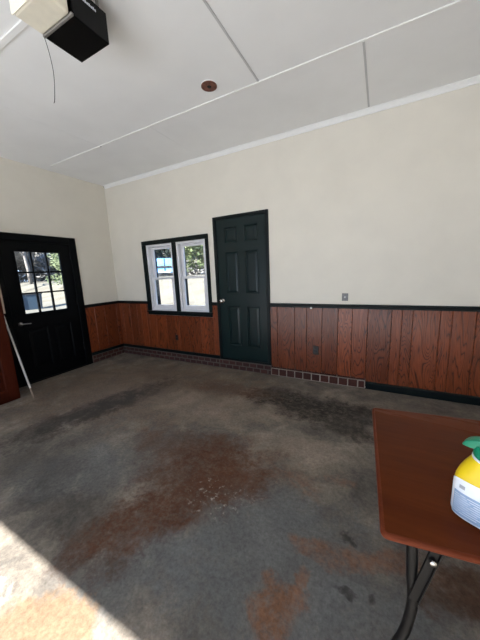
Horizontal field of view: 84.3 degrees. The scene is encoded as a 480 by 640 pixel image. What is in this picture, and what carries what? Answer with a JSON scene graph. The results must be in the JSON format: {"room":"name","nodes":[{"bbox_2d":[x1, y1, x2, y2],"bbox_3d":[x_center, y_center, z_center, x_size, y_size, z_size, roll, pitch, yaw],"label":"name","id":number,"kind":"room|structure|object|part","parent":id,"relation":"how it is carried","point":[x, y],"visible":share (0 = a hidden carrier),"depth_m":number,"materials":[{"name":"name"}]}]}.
{"room":"garage","nodes":[
{"label":"garage","id":0,"kind":"room"},
{"bbox_2d":[0,157,117,304],"bbox_3d":[-3.876,-0.313,2.296,0.220,3.044,6.232,3,12,28],"label":"wall","id":1,"kind":"structure","parent":0,"point":[33,200],"depth_m":4.14,"materials":[{"name":"beige paint"}]},
{"bbox_2d":[0,232,92,387],"bbox_3d":[-2.909,-0.182,3.982,0.166,2.100,1.114,3,12,28],"label":"door","id":2,"kind":"structure","parent":1,"relation":"in","point":[51,343],"depth_m":3.94,"materials":[{"name":"black paint"}]},
{"bbox_3d":[-3.003,0.057,3.703,0.052,0.060,0.142,3,12,28],"label":"lever handle","id":3,"kind":"part","parent":2,"relation":"part of","materials":[{"name":"silver metal"}]},
{"bbox_3d":[-2.954,0.402,3.930,0.037,0.575,0.260,3,12,28],"label":"panel","id":4,"kind":"part","parent":2,"relation":"part of","materials":[{"name":"black paint"}]},
{"bbox_3d":[-2.794,0.341,4.230,0.037,0.575,0.250,3,12,28],"label":"panel","id":5,"kind":"part","parent":2,"relation":"part of","materials":[{"name":"black paint"}]},
{"bbox_2d":[85,301,118,307],"bbox_3d":[-3.697,0.194,2.419,0.028,0.054,6.031,3,12,28],"label":"trim","id":6,"kind":"structure","parent":1,"relation":"attached to","point":[111,302],"depth_m":4.71,"materials":[{"name":"black paint"}]},
{"bbox_2d":[85,303,123,352],"bbox_3d":[-3.685,0.627,2.502,0.013,0.847,6.030,3,12,28],"label":"wall paneling","id":7,"kind":"structure","parent":1,"relation":"attached to","point":[104,322],"depth_m":4.80,"materials":[{"name":"brown wood"}]},
{"bbox_2d":[92,344,122,355],"bbox_3d":[-2.421,0.539,4.881,0.020,0.050,0.639,3,12,28],"label":"trim","id":8,"kind":"structure","parent":1,"relation":"attached to","point":[120,345],"depth_m":4.85,"materials":[{"name":"black paint"}]},
{"bbox_2d":[92,346,124,362],"bbox_3d":[-2.409,0.628,4.909,0.045,0.132,0.667,3,12,28],"label":"baseboard","id":9,"kind":"structure","parent":1,"relation":"attached to","point":[111,353],"depth_m":4.85,"materials":[{"name":"red brick"}]},
{"bbox_2d":[0,353,479,639],"bbox_3d":[-0.698,1.395,1.069,7.298,0.150,6.432,3,12,28],"label":"floor","id":10,"kind":"structure","parent":0,"point":[142,497],"depth_m":1.64,"materials":[{"name":"concrete"}]},
{"bbox_2d":[0,287,20,404],"bbox_3d":[-3.186,0.104,2.892,0.426,1.949,0.918,3,12,28],"label":"tall cabinet","id":11,"kind":"object","parent":10,"relation":"on","point":[9,388],"visible":1,"depth_m":3.21,"materials":[{"name":"red wood"}]},
{"bbox_2d":[4,316,34,397],"bbox_3d":[-2.894,0.143,3.321,0.567,1.702,0.021,2,11,25],"label":"wooden stick","id":12,"kind":"object","parent":10,"relation":"on","point":[8,329],"visible":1,"depth_m":3.33,"materials":[{"name":"white paint"}]},
{"bbox_2d":[372,408,479,639],"bbox_3d":[1.425,0.897,0.793,1.916,0.734,0.730,1,11,20],"label":"folding table","id":13,"kind":"object","parent":10,"relation":"on","point":[418,456],"visible":1,"depth_m":0.85,"materials":[{"name":"brown wood"}]},
{"bbox_3d":[0.483,0.944,0.796,0.073,0.709,0.029,1,11,20],"label":"leg","id":14,"kind":"part","parent":13,"relation":"part of","materials":[{"name":"black metal"}]},
{"bbox_2d":[451,436,479,528],"bbox_3d":[0.671,0.442,0.722,0.084,0.249,0.135,-9,12,-33],"label":"spray bottle","id":15,"kind":"object","parent":13,"relation":"on","point":[465,496],"visible":1,"depth_m":0.73,"materials":[{"name":"yellow plastic"}]},
{"bbox_3d":[0.645,0.522,0.715,0.011,0.072,0.117,-9,12,-33],"label":"print panel","id":16,"kind":"part","parent":15,"relation":"part of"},
{"bbox_2d":[453,491,479,522],"bbox_3d":[0.644,0.522,0.714,0.009,0.056,0.112,-10,12,-34],"label":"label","id":17,"kind":"object","parent":15,"relation":"attached to","point":[466,506],"depth_m":0.73,"materials":[{"name":"paper"}]},
{"bbox_2d":[0,0,479,185],"bbox_3d":[-0.812,-1.738,0.544,7.298,0.120,6.532,3,12,28],"label":"ceiling","id":18,"kind":"structure","parent":0,"point":[153,67],"depth_m":2.15,"materials":[{"name":"white paint"}]},
{"bbox_2d":[0,20,27,49],"bbox_3d":[-0.426,-1.803,1.169,6.798,0.008,0.040,3,12,28],"label":"trim","id":19,"kind":"structure","parent":18,"relation":"attached to","point":[20,25],"depth_m":1.71,"materials":[{"name":"white paint"}]},
{"bbox_2d":[0,105,96,146],"bbox_3d":[-2.037,-2.017,2.714,0.040,0.001,1.224,3,12,28],"label":"trim","id":20,"kind":"structure","parent":18,"relation":"attached to","point":[1,106],"depth_m":2.74,"materials":[{"name":"white wood"}]},
{"bbox_2d":[9,0,108,102],"bbox_3d":[-1.643,-1.289,0.200,0.274,0.568,3.286,3,12,28],"label":"garage door opener","id":21,"kind":"object","parent":18,"relation":"hanging from","point":[78,27],"visible":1,"depth_m":1.44,"materials":[{"name":"black plastic"}]},
{"bbox_2d":[14,0,67,33],"bbox_3d":[-1.026,-1.643,1.352,0.251,0.147,0.140,3,12,28],"label":"light","id":22,"kind":"object","parent":21,"relation":"attached to","point":[45,16],"depth_m":1.36,"materials":[{"name":"plastic"}]},
{"bbox_3d":[-1.091,-1.433,1.533,0.006,0.328,0.027,3,12,28],"label":"release cord","id":23,"kind":"part","parent":21,"relation":"part of","materials":[{"name":"black fabric"}]},
{"bbox_2d":[148,127,198,156],"bbox_3d":[-0.786,-2.173,3.269,0.040,0.001,0.896,3,12,28],"label":"trim","id":24,"kind":"structure","parent":18,"relation":"attached to","point":[150,128],"depth_m":3.21,"materials":[{"name":"white wood"}]},
{"bbox_2d":[201,80,216,91],"bbox_3d":[-0.267,-2.010,2.279,0.142,0.013,0.142,3,12,28],"label":"ceiling box cover","id":25,"kind":"object","parent":18,"relation":"attached to","point":[206,85],"visible":1,"depth_m":2.27,"materials":[{"name":"brown metal"}]},
{"bbox_2d":[203,0,258,81],"bbox_3d":[-0.129,-1.917,1.718,0.016,0.006,1.224,3,12,28],"label":"trim","id":26,"kind":"structure","parent":18,"relation":"attached to","point":[204,1],"depth_m":1.81,"materials":[{"name":"white wood"}]},
{"bbox_2d":[51,0,466,165],"bbox_3d":[0.255,-2.023,2.213,6.578,0.008,0.024,3,12,28],"label":"trim","id":27,"kind":"structure","parent":18,"relation":"attached to","point":[458,1],"depth_m":2.11,"materials":[{"name":"white paint"}]},
{"bbox_2d":[362,42,369,106],"bbox_3d":[1.093,-2.074,2.288,0.016,0.006,0.896,3,12,28],"label":"trim","id":28,"kind":"structure","parent":18,"relation":"attached to","point":[364,49],"depth_m":2.19,"materials":[{"name":"white wood"}]},
{"bbox_2d":[104,83,479,316],"bbox_3d":[0.679,-0.731,3.498,7.298,3.044,0.220,3,12,28],"label":"wall","id":29,"kind":"structure","parent":0,"point":[382,207],"depth_m":2.98,"materials":[{"name":"beige paint"}]},
{"bbox_2d":[123,343,219,358],"bbox_3d":[-1.292,0.530,4.655,2.210,0.050,0.020,3,12,28],"label":"trim","id":30,"kind":"structure","parent":29,"relation":"attached to","point":[124,344],"depth_m":4.57,"materials":[{"name":"black paint"}]},
{"bbox_2d":[124,346,219,366],"bbox_3d":[-1.278,0.623,4.665,2.186,0.132,0.045,3,12,28],"label":"baseboard","id":31,"kind":"structure","parent":29,"relation":"attached to","point":[209,361],"depth_m":4.56,"materials":[{"name":"red brick"}]},
{"bbox_2d":[141,234,212,316],"bbox_3d":[-1.005,-0.698,4.359,1.375,1.237,0.236,3,12,28],"label":"window","id":32,"kind":"structure","parent":29,"relation":"in","point":[177,245],"depth_m":4.29,"materials":[{"name":"black paint"}]},
{"bbox_3d":[-1.239,-0.727,4.567,0.575,1.100,0.080,3,12,28],"label":"frame","id":33,"kind":"part","parent":32,"relation":"part of","materials":[{"name":"white plastic"}]},
{"bbox_3d":[-1.285,-0.956,4.458,0.485,0.538,0.034,3,12,28],"label":"sash","id":34,"kind":"part","parent":32,"relation":"part of","materials":[{"name":"white plastic"}]},
{"bbox_3d":[-1.287,-0.709,4.478,0.575,1.100,0.105,3,12,28],"label":"frame","id":35,"kind":"part","parent":32,"relation":"part of","materials":[{"name":"white plastic"}]},
{"bbox_3d":[-1.281,-0.460,4.513,0.485,0.528,0.036,3,12,28],"label":"sash","id":36,"kind":"part","parent":32,"relation":"part of","materials":[{"name":"white plastic"}]},
{"bbox_3d":[-0.670,-0.698,4.270,0.570,1.100,0.080,3,12,28],"label":"frame","id":37,"kind":"part","parent":32,"relation":"part of","materials":[{"name":"white plastic"}]},
{"bbox_3d":[-0.718,-0.680,4.181,0.570,1.100,0.105,3,12,28],"label":"frame","id":38,"kind":"part","parent":32,"relation":"part of","materials":[{"name":"white plastic"}]},
{"bbox_3d":[-0.716,-0.927,4.161,0.480,0.538,0.034,3,12,28],"label":"sash","id":39,"kind":"part","parent":32,"relation":"part of","materials":[{"name":"white plastic"}]},
{"bbox_3d":[-0.712,-0.431,4.216,0.480,0.528,0.036,3,12,28],"label":"sash","id":40,"kind":"part","parent":32,"relation":"part of","materials":[{"name":"white plastic"}]},
{"bbox_2d":[212,209,271,364],"bbox_3d":[0.037,-0.412,3.794,0.850,2.098,0.174,3,12,28],"label":"door","id":41,"kind":"structure","parent":29,"relation":"in","point":[241,240],"depth_m":3.76,"materials":[{"name":"green paint"}]},
{"bbox_3d":[-0.125,-1.192,3.720,0.200,0.210,0.034,3,12,28],"label":"panel","id":42,"kind":"part","parent":41,"relation":"part of","materials":[{"name":"green paint"}]},
{"bbox_3d":[-0.102,-0.676,3.814,0.200,0.590,0.034,3,12,28],"label":"panel","id":43,"kind":"part","parent":41,"relation":"part of","materials":[{"name":"green paint"}]},
{"bbox_3d":[-0.069,0.088,3.953,0.200,0.595,0.034,3,12,28],"label":"panel","id":44,"kind":"part","parent":41,"relation":"part of","materials":[{"name":"green paint"}]},
{"bbox_3d":[0.150,-1.178,3.577,0.200,0.210,0.034,3,12,28],"label":"panel","id":45,"kind":"part","parent":41,"relation":"part of","materials":[{"name":"green paint"}]},
{"bbox_3d":[0.172,-0.662,3.671,0.200,0.590,0.034,3,12,28],"label":"panel","id":46,"kind":"part","parent":41,"relation":"part of","materials":[{"name":"green paint"}]},
{"bbox_3d":[0.206,0.102,3.810,0.200,0.595,0.034,3,12,28],"label":"panel","id":47,"kind":"part","parent":41,"relation":"part of","materials":[{"name":"green paint"}]},
{"bbox_2d":[220,359,271,374],"bbox_3d":[0.069,0.692,3.962,0.856,0.132,0.045,3,12,28],"label":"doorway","id":48,"kind":"structure","parent":29,"relation":"in","point":[231,364],"depth_m":3.93,"materials":[{"name":"red brick"}]},
{"bbox_2d":[103,75,479,188],"bbox_3d":[0.611,-2.177,3.086,6.768,0.047,0.042,3,12,28],"label":"trim","id":49,"kind":"structure","parent":29,"relation":"attached to","point":[474,80],"depth_m":2.93,"materials":[{"name":"white paint"}]},
{"bbox_2d":[118,301,479,311],"bbox_3d":[0.702,-0.187,3.454,6.768,0.054,0.028,3,12,28],"label":"trim","id":50,"kind":"structure","parent":29,"relation":"attached to","point":[295,305],"depth_m":3.01,"materials":[{"name":"black paint"}]},
{"bbox_2d":[119,303,479,396],"bbox_3d":[0.720,0.298,3.553,6.784,0.957,0.013,3,12,28],"label":"wall paneling","id":51,"kind":"structure","parent":29,"relation":"attached to","point":[428,350],"depth_m":3.16,"materials":[{"name":"brown wood"}]},
{"bbox_2d":[313,346,318,354],"bbox_3d":[0.977,0.392,3.423,0.072,0.115,0.008,3,12,28],"label":"wall outlet","id":52,"kind":"object","parent":29,"relation":"attached to","point":[315,348],"visible":1,"depth_m":3.42,"materials":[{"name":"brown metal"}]},
{"bbox_2d":[342,293,347,300],"bbox_3d":[1.248,-0.272,3.152,0.070,0.090,0.016,3,12,28],"label":"light switch","id":53,"kind":"object","parent":29,"relation":"attached to","point":[344,295],"visible":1,"depth_m":3.15,"materials":[{"name":"silver metal"}]},
{"bbox_2d":[271,366,479,405],"bbox_3d":[2.094,0.799,2.910,3.712,0.122,0.035,3,12,28],"label":"baseboard","id":54,"kind":"structure","parent":29,"relation":"attached to","point":[459,398],"depth_m":3.17,"materials":[{"name":"brown brick"}]},
{"label":"outside","id":55,"kind":"structure","parent":0,"visible":0},
{"bbox_2d":[20,274,204,313],"bbox_3d":[1.264,-9.344,55.561,170.000,1.380,119.000,3,12,28],"label":"ground","id":56,"kind":"structure","parent":55,"point":[196,291],"depth_m":15.58,"materials":[{"name":"grey concrete"}]},
{"bbox_2d":[20,252,32,283],"bbox_3d":[-20.562,-8.925,25.036,4.546,11.085,8.814,8,14,44],"label":"bare tree","id":57,"kind":"object","parent":56,"relation":"on","point":[29,275],"visible":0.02,"depth_m":25.19,"materials":[{"name":"grey plant"}]},
{"bbox_2d":[14,252,46,281],"bbox_3d":[-25.918,-8.704,28.580,7.280,11.121,7.391,7,14,43],"label":"tree","id":58,"kind":"object","parent":56,"relation":"on","point":[20,263],"visible":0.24,"depth_m":29.54,"materials":[{"name":"grey plant"}]},
{"bbox_2d":[22,293,42,309],"bbox_3d":[-11.133,-1.008,14.154,1.000,0.860,0.780,-10,13,-37],"label":"storage bin","id":59,"kind":"object","parent":56,"relation":"on","point":[30,301],"visible":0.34,"depth_m":13.88,"materials":[{"name":"blue plastic"}]},
{"bbox_2d":[18,252,59,280],"bbox_3d":[-28.230,-11.079,36.796,8.590,13.123,8.722,-11,13,-38],"label":"tree","id":60,"kind":"object","parent":56,"relation":"on","point":[38,254],"visible":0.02,"depth_m":35.39,"materials":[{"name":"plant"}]},
{"bbox_2d":[35,253,60,281],"bbox_3d":[-20.943,-9.567,31.534,7.391,11.121,7.280,-9,12,-31],"label":"tree","id":61,"kind":"object","parent":56,"relation":"on","point":[42,259],"visible":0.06,"depth_m":30.69,"materials":[{"name":"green plant"}]},
{"bbox_2d":[45,253,62,285],"bbox_3d":[-12.964,-3.950,19.973,2.823,3.122,2.712,7,14,43],"label":"leafy shrub","id":62,"kind":"object","parent":56,"relation":"on","point":[57,264],"visible":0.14,"depth_m":19.54,"materials":[{"name":"green plant"}]},
{"bbox_2d":[156,249,170,258],"bbox_3d":[-8.116,-8.041,25.034,4.815,7.913,5.426,3,12,28],"label":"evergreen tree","id":63,"kind":"object","parent":56,"relation":"on","point":[159,252],"visible":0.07,"depth_m":24.59,"materials":[{"name":"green plant"}]},
{"bbox_2d":[157,258,172,275],"bbox_3d":[-6.442,-4.438,22.655,1.720,1.400,4.080,-5,11,-15],"label":"parked car","id":64,"kind":"object","parent":56,"relation":"on","point":[164,265],"visible":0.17,"depth_m":20.75,"materials":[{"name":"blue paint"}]},
{"bbox_2d":[159,249,204,275],"bbox_3d":[-8.352,-11.042,36.607,7.391,11.121,7.280,-3,10,-2],"label":"tree","id":65,"kind":"object","parent":56,"relation":"on","point":[201,271],"visible":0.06,"depth_m":35.23,"materials":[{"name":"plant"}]},
{"bbox_2d":[170,245,203,274],"bbox_3d":[-3.079,-5.375,18.992,3.963,4.372,3.784,-5,11,-16],"label":"tree","id":66,"kind":"object","parent":56,"relation":"on","point":[188,249],"visible":0.12,"depth_m":18.71,"materials":[{"name":"green plant"}]},
{"bbox_3d":[-2.659,-4.603,18.976,1.356,2.825,1.607,3,12,28],"label":"stem","id":67,"kind":"part","parent":66,"relation":"part of","materials":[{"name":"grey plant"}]},
{"bbox_2d":[191,250,203,268],"bbox_3d":[-2.309,-5.495,21.170,3.243,3.747,3.396,0,11,13],"label":"leafy shrub","id":68,"kind":"object","parent":56,"relation":"on","point":[194,250],"visible":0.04,"depth_m":21.02,"materials":[{"name":"green plant"}]}
]}

